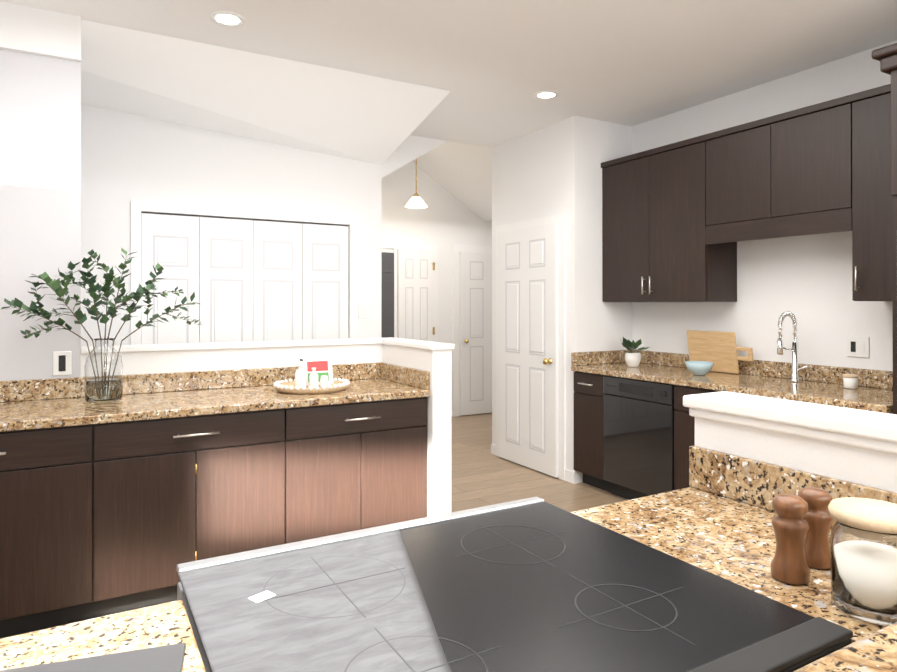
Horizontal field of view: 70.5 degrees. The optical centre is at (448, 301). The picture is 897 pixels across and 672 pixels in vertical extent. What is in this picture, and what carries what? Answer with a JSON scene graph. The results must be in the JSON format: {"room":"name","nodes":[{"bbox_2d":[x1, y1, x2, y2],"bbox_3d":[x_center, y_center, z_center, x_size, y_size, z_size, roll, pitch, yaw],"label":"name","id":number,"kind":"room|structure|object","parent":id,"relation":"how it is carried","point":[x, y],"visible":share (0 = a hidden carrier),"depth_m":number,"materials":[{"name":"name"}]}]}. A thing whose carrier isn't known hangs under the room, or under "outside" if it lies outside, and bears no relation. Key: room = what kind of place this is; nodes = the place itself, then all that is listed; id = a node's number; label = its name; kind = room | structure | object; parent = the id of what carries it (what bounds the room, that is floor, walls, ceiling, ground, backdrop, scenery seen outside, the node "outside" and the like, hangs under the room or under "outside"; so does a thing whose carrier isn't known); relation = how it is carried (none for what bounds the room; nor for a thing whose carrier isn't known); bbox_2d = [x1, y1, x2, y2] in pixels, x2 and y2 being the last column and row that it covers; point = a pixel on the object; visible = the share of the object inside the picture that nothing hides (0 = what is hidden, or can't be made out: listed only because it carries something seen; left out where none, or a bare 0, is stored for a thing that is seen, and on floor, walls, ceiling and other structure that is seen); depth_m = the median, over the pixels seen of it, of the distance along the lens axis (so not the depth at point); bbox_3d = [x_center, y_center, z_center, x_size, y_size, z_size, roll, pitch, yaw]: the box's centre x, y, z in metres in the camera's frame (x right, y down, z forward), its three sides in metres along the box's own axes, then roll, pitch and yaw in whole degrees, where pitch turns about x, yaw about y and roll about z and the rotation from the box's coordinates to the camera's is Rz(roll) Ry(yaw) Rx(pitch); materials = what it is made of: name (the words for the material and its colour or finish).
{"room":"kitchen","nodes":[
{"label":"kitchen","id":0,"kind":"room"},
{"bbox_2d":[0,49,379,380],"bbox_3d":[-1.748,0.085,3.388,3.255,2.630,0.166,0,0,-30],"label":"wall","id":1,"kind":"structure","parent":0,"point":[40,164],"depth_m":3.18,"materials":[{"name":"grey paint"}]},
{"bbox_2d":[53,351,70,375],"bbox_3d":[-1.949,0.309,3.200,0.080,0.120,0.010,0,0,-30],"label":"electrical outlet","id":2,"kind":"object","parent":1,"relation":"attached to","point":[61,362],"visible":1,"depth_m":3.20,"materials":[{"name":"white plastic"}]},
{"bbox_2d":[81,104,445,345],"bbox_3d":[-1.892,-0.021,4.659,4.270,2.850,0.120,0,0,-30],"label":"wall","id":3,"kind":"structure","parent":0,"point":[127,159],"depth_m":4.66,"materials":[{"name":"paint"}]},
{"bbox_2d":[141,213,347,344],"bbox_3d":[-1.491,0.385,4.836,1.535,2.016,0.059,0,0,-30],"label":"bifold door","id":4,"kind":"structure","parent":3,"relation":"in","point":[249,280],"depth_m":4.80,"materials":[{"name":"white wood"}]},
{"bbox_2d":[131,201,386,344],"bbox_3d":[-2.130,0.351,4.442,3.642,2.105,0.018,0,0,-30],"label":"door frame","id":5,"kind":"structure","parent":3,"relation":"attached to","point":[138,207],"depth_m":4.72,"materials":[{"name":"white wood"}]},
{"bbox_2d":[81,19,449,164],"bbox_3d":[-1.849,-1.305,3.945,3.630,0.283,1.170,0,0,-30],"label":"ceiling slope","id":6,"kind":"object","parent":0,"point":[336,112],"visible":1,"depth_m":4.13,"materials":[{"name":"white paint"}]},
{"bbox_2d":[0,413,627,638],"bbox_3d":[0.156,1.429,3.224,6.800,0.060,8.500,0,0,-30],"label":"floor","id":7,"kind":"structure","parent":0,"point":[482,475],"depth_m":4.94,"materials":[{"name":"brown wood"}]},
{"bbox_2d":[0,424,95,637],"bbox_3d":[-2.034,0.961,2.792,0.810,0.874,0.628,0,0,-30],"label":"base cabinet","id":8,"kind":"object","parent":7,"relation":"on","point":[48,475],"depth_m":2.65,"materials":[{"name":"brown wood"}]},
{"bbox_2d":[0,362,429,431],"bbox_3d":[-1.615,0.453,3.019,3.116,0.140,0.653,0,0,-30],"label":"countertop","id":9,"kind":"structure","parent":8,"relation":"on","point":[40,403],"depth_m":3.22,"materials":[{"name":"stone"}]},
{"bbox_2d":[1,248,200,403],"bbox_3d":[-1.669,0.108,3.106,0.866,0.751,0.190,0,0,-30],"label":"vase","id":10,"kind":"object","parent":9,"relation":"on","point":[103,375],"visible":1,"depth_m":3.06,"materials":[{"name":"clear glass"}]},
{"bbox_2d":[273,378,349,393],"bbox_3d":[-0.756,0.462,3.511,0.416,0.046,0.416,0,0,-30],"label":"round tray","id":11,"kind":"object","parent":9,"relation":"on","point":[289,387],"visible":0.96,"depth_m":3.37,"materials":[{"name":"wicker"}]},
{"bbox_2d":[295,359,305,387],"bbox_3d":[-0.805,0.391,3.456,0.060,0.160,0.064,0,0,-30],"label":"bottle","id":12,"kind":"object","parent":11,"relation":"on","point":[300,377],"visible":0.94,"depth_m":3.44,"materials":[{"name":"white ceramic"}]},
{"bbox_2d":[309,368,317,387],"bbox_3d":[-0.735,0.414,3.465,0.048,0.113,0.047,0,0,-30],"label":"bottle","id":13,"kind":"object","parent":11,"relation":"on","point":[313,379],"visible":0.81,"depth_m":3.45,"materials":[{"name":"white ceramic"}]},
{"bbox_2d":[302,358,332,385],"bbox_3d":[-0.740,0.395,3.583,0.170,0.148,0.050,0,0,-30],"label":"card","id":14,"kind":"object","parent":11,"relation":"on","point":[322,366],"visible":0.75,"depth_m":3.58,"materials":[{"name":"white paper"}]},
{"bbox_2d":[320,375,327,387],"bbox_3d":[-0.683,0.438,3.484,0.044,0.067,0.044,0,0,-30],"label":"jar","id":15,"kind":"object","parent":11,"relation":"on","point":[323,379],"visible":0.79,"depth_m":3.47,"materials":[{"name":"white ceramic"}]},
{"bbox_2d":[96,408,287,617],"bbox_3d":[-1.322,0.962,3.200,0.830,0.874,0.628,0,0,-30],"label":"base cabinet","id":16,"kind":"object","parent":7,"relation":"on","point":[100,520],"depth_m":2.90,"materials":[{"name":"brown wood"}]},
{"bbox_2d":[288,397,426,542],"bbox_3d":[-0.616,0.964,3.605,0.798,0.874,0.628,0,0,-30],"label":"base cabinet","id":17,"kind":"object","parent":7,"relation":"on","point":[360,465],"depth_m":3.32,"materials":[{"name":"brown wood"}]},
{"bbox_2d":[177,496,852,671],"bbox_3d":[0.034,0.918,1.026,0.800,0.908,0.767,0,0,-30],"label":"range cooktop","id":18,"kind":"object","parent":7,"relation":"on","point":[535,584],"visible":0.96,"depth_m":0.97,"materials":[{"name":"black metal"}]},
{"bbox_2d":[574,371,610,491],"bbox_3d":[1.317,0.968,4.907,0.628,0.874,0.333,0,0,-30],"label":"base cabinet","id":19,"kind":"object","parent":7,"relation":"on","point":[588,427],"depth_m":4.75,"materials":[{"name":"brown wood"}]},
{"bbox_2d":[603,376,675,499],"bbox_3d":[1.531,0.967,4.476,0.610,0.863,0.623,0,0,-30],"label":"dishwasher","id":20,"kind":"object","parent":7,"relation":"on","point":[638,438],"visible":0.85,"depth_m":4.31,"materials":[{"name":"black metal"}]},
{"bbox_2d":[674,385,720,489],"bbox_3d":[1.941,0.964,3.820,0.628,0.874,0.916,0,0,-30],"label":"base cabinet","id":21,"kind":"object","parent":7,"relation":"on","point":[684,424],"depth_m":4.00,"materials":[{"name":"brown wood"}]},
{"bbox_2d":[571,350,892,412],"bbox_3d":[1.775,0.456,4.085,0.653,0.140,2.218,0,0,-30],"label":"countertop","id":22,"kind":"structure","parent":21,"relation":"on","point":[823,385],"depth_m":3.89,"materials":[{"name":"stone"}]},
{"bbox_2d":[620,337,648,366],"bbox_3d":[1.412,0.373,4.802,0.281,0.231,0.264,0,0,-30],"label":"plant pot","id":23,"kind":"object","parent":22,"relation":"on","point":[632,359],"visible":1,"depth_m":4.75,"materials":[{"name":"white ceramic"}]},
{"bbox_2d":[685,361,713,375],"bbox_3d":[1.675,0.444,4.237,0.184,0.086,0.184,0,0,-30],"label":"bowl","id":24,"kind":"object","parent":22,"relation":"on","point":[700,368],"visible":1,"depth_m":4.18,"materials":[{"name":"teal ceramic"}]},
{"bbox_2d":[686,330,753,373],"bbox_3d":[1.869,0.344,4.380,0.061,0.283,0.505,0,0,-30],"label":"cutting board","id":25,"kind":"object","parent":22,"relation":"on","point":[719,349],"visible":0.96,"depth_m":4.38,"materials":[{"name":"brown wood"}]},
{"bbox_2d":[777,311,807,381],"bbox_3d":[2.074,0.271,3.827,0.197,0.429,0.107,0,0,-30],"label":"faucet","id":26,"kind":"object","parent":22,"relation":"on","point":[795,369],"visible":1,"depth_m":3.86,"materials":[{"name":"silver metal"}]},
{"bbox_2d":[843,374,857,388],"bbox_3d":[2.264,0.445,3.571,0.074,0.080,0.073,0,0,-30],"label":"cup","id":27,"kind":"object","parent":22,"relation":"on","point":[850,381],"visible":1,"depth_m":3.54,"materials":[{"name":"white ceramic"}]},
{"bbox_3d":[-0.793,0.952,0.354,1.296,0.874,0.820,0,0,-30],"label":"base cabinet","id":28,"kind":"object","parent":7,"relation":"on","visible":0},
{"bbox_2d":[0,446,896,671],"bbox_3d":[-0.257,0.443,0.668,2.538,0.144,0.828,0,0,-30],"label":"countertop","id":29,"kind":"structure","parent":28,"relation":"on","point":[717,515],"depth_m":1.25,"materials":[{"name":"stone"}]},
{"bbox_2d":[0,643,185,671],"bbox_3d":[-0.419,0.471,0.660,0.240,0.008,0.370,0,0,-18],"label":"slate board","id":30,"kind":"object","parent":29,"relation":"on","point":[167,658],"visible":0.93,"depth_m":0.82,"materials":[{"name":"grey stone"}]},
{"bbox_2d":[771,494,809,584],"bbox_3d":[0.590,0.406,1.095,0.060,0.142,0.059,0,0,-30],"label":"pepper mill","id":31,"kind":"object","parent":29,"relation":"on","point":[790,525],"visible":1,"depth_m":1.07,"materials":[{"name":"brown wood"}]},
{"bbox_2d":[798,487,832,569],"bbox_3d":[0.669,0.409,1.158,0.060,0.136,0.059,0,0,-30],"label":"salt mill","id":32,"kind":"object","parent":29,"relation":"on","point":[817,518],"visible":0.71,"depth_m":1.14,"materials":[{"name":"brown wood"}]},
{"bbox_2d":[828,497,896,626],"bbox_3d":[0.654,0.396,0.978,0.120,0.160,0.120,0,0,-30],"label":"jar","id":33,"kind":"object","parent":29,"relation":"on","point":[863,556],"visible":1,"depth_m":0.94,"materials":[{"name":"clear glass"}]},
{"bbox_2d":[380,337,454,516],"bbox_3d":[-0.192,0.819,3.793,0.150,1.165,0.660,0,0,-30],"label":"wall","id":34,"kind":"structure","parent":0,"point":[434,359],"depth_m":3.53,"materials":[{"name":"paint"}]},
{"bbox_2d":[382,161,491,415],"bbox_3d":[-1.889,-0.214,6.794,6.800,3.250,0.120,0,0,-30],"label":"wall","id":35,"kind":"structure","parent":0,"point":[444,220],"depth_m":7.73,"materials":[{"name":"paint"}]},
{"bbox_2d":[381,252,393,337],"bbox_3d":[-0.714,0.293,7.381,0.173,1.740,0.024,0,0,-30],"label":"window blinds","id":36,"kind":"object","parent":35,"relation":"attached to","point":[387,305],"visible":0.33,"depth_m":7.37,"materials":[{"name":"grey"}]},
{"bbox_2d":[397,249,434,341],"bbox_3d":[-0.373,0.390,7.535,0.477,2.024,0.096,0,0,-30],"label":"front door","id":37,"kind":"structure","parent":35,"relation":"in","point":[415,294],"depth_m":7.53,"materials":[{"name":"white paint"},{"name":"brass"}]},
{"bbox_2d":[387,242,486,416],"bbox_3d":[-0.289,0.349,7.631,2.750,2.130,0.018,0,0,-30],"label":"door frame","id":38,"kind":"structure","parent":35,"relation":"attached to","point":[457,248],"depth_m":7.83,"materials":[{"name":"white wood"}]},
{"bbox_2d":[460,252,491,414],"bbox_3d":[0.500,0.392,8.035,0.792,2.024,0.096,0,0,-30],"label":"door","id":39,"kind":"structure","parent":35,"relation":"in","point":[475,333],"depth_m":7.95,"materials":[{"name":"white wood"}]},
{"bbox_2d":[0,0,896,146],"bbox_3d":[0.156,-1.501,3.233,6.800,0.100,8.500,0,0,-30],"label":"ceiling","id":40,"kind":"structure","parent":0,"point":[493,67],"depth_m":3.54,"materials":[{"name":"paint"}]},
{"bbox_2d":[0,1,80,61],"bbox_3d":[-2.530,-1.342,2.932,1.440,0.220,0.150,0,0,-30],"label":"beam","id":41,"kind":"structure","parent":40,"relation":"attached to","point":[33,30],"depth_m":3.14,"materials":[{"name":"paint"}]},
{"bbox_2d":[210,11,244,26],"bbox_3d":[-1.130,-1.446,3.245,0.170,0.008,0.170,0,0,-30],"label":"recessed light","id":42,"kind":"object","parent":40,"relation":"in","point":[227,18],"visible":1,"depth_m":3.24,"materials":[{"name":"white"}]},
{"bbox_2d":[534,91,558,98],"bbox_3d":[0.684,-1.442,4.424,0.170,0.008,0.170,0,0,-30],"label":"recessed light","id":43,"kind":"object","parent":40,"relation":"in","point":[546,94],"visible":1,"depth_m":4.42,"materials":[{"name":"white"}]},
{"bbox_2d":[412,141,491,220],"bbox_3d":[0.213,-1.428,6.984,2.970,0.780,2.050,0,0,-30],"label":"vault","id":44,"kind":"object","parent":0,"point":[462,172],"visible":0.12,"depth_m":7.26,"materials":[{"name":"paint"}]},
{"bbox_2d":[405,156,426,207],"bbox_3d":[-0.335,-1.267,6.582,0.230,0.556,0.230,0,0,-30],"label":"pendant light","id":45,"kind":"object","parent":44,"relation":"hanging from","point":[416,201],"visible":0.92,"depth_m":6.55,"materials":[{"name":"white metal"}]},
{"bbox_2d":[492,116,631,483],"bbox_3d":[1.495,-0.017,5.870,1.850,2.850,1.150,0,0,-30],"label":"wall","id":46,"kind":"structure","parent":0,"point":[553,169],"depth_m":5.05,"materials":[{"name":"paint"}]},
{"bbox_2d":[497,223,558,476],"bbox_3d":[0.637,0.383,5.388,0.112,2.024,0.822,0,0,-30],"label":"pantry door","id":47,"kind":"structure","parent":46,"relation":"in","point":[528,347],"depth_m":5.34,"materials":[{"name":"white wood"}]},
{"bbox_2d":[487,213,574,483],"bbox_3d":[0.684,0.355,5.404,0.018,2.105,1.150,0,0,-30],"label":"door frame","id":48,"kind":"structure","parent":46,"relation":"attached to","point":[567,475],"depth_m":5.02,"materials":[{"name":"white wood"}]},
{"bbox_2d":[632,41,896,370],"bbox_3d":[2.887,-0.027,2.950,0.140,2.850,5.300,0,0,-30],"label":"wall","id":49,"kind":"structure","parent":0,"point":[806,280],"depth_m":4.07,"materials":[{"name":"paint"}]},
{"bbox_2d":[601,135,740,301],"bbox_3d":[1.605,-0.548,4.711,0.328,1.095,0.970,0,0,-30],"label":"upper cabinet","id":50,"kind":"object","parent":49,"relation":"attached to","point":[680,219],"depth_m":4.51,"materials":[{"name":"brown wood"}]},
{"bbox_2d":[705,95,852,230],"bbox_3d":[2.076,-0.801,3.890,0.328,0.594,0.924,0,0,-30],"label":"upper cabinet","id":51,"kind":"object","parent":49,"relation":"attached to","point":[787,169],"depth_m":3.74,"materials":[{"name":"brown wood"}]},
{"bbox_2d":[847,336,868,357],"bbox_3d":[2.378,0.261,3.683,0.010,0.120,0.120,0,0,-30],"label":"outlet","id":52,"kind":"object","parent":49,"relation":"attached to","point":[857,346],"visible":1,"depth_m":3.68,"materials":[{"name":"white plastic"}]},
{"bbox_2d":[845,87,896,302],"bbox_3d":[2.392,-0.552,3.339,0.328,1.095,0.345,0,0,-30],"label":"upper cabinet","id":53,"kind":"object","parent":49,"relation":"attached to","point":[872,222],"depth_m":3.32,"materials":[{"name":"brown wood"}]},
{"bbox_2d":[885,59,896,202],"bbox_3d":[2.437,-0.796,2.930,0.658,0.610,0.410,0,0,-30],"label":"upper cabinet","id":54,"kind":"object","parent":49,"relation":"attached to","point":[891,67],"depth_m":2.94,"materials":[{"name":"brown wood"}]},
{"bbox_2d":[683,391,896,492],"bbox_3d":[0.894,0.818,1.336,0.170,1.150,0.843,0,0,-30],"label":"wall","id":55,"kind":"structure","parent":0,"point":[857,446],"depth_m":1.41,"materials":[{"name":"paint"}]},
{"bbox_3d":[0.033,0.860,0.284,2.660,1.058,0.120,0,0,-30],"label":"wall","id":56,"kind":"structure","parent":0,"visible":0},
{"bbox_2d":[793,622,896,671],"bbox_3d":[0.119,0.309,0.157,2.680,0.040,0.450,0,0,-30],"label":"bar","id":57,"kind":"object","parent":56,"relation":"on","point":[876,651],"depth_m":0.52,"materials":[{"name":"beige stone"}]}
]}

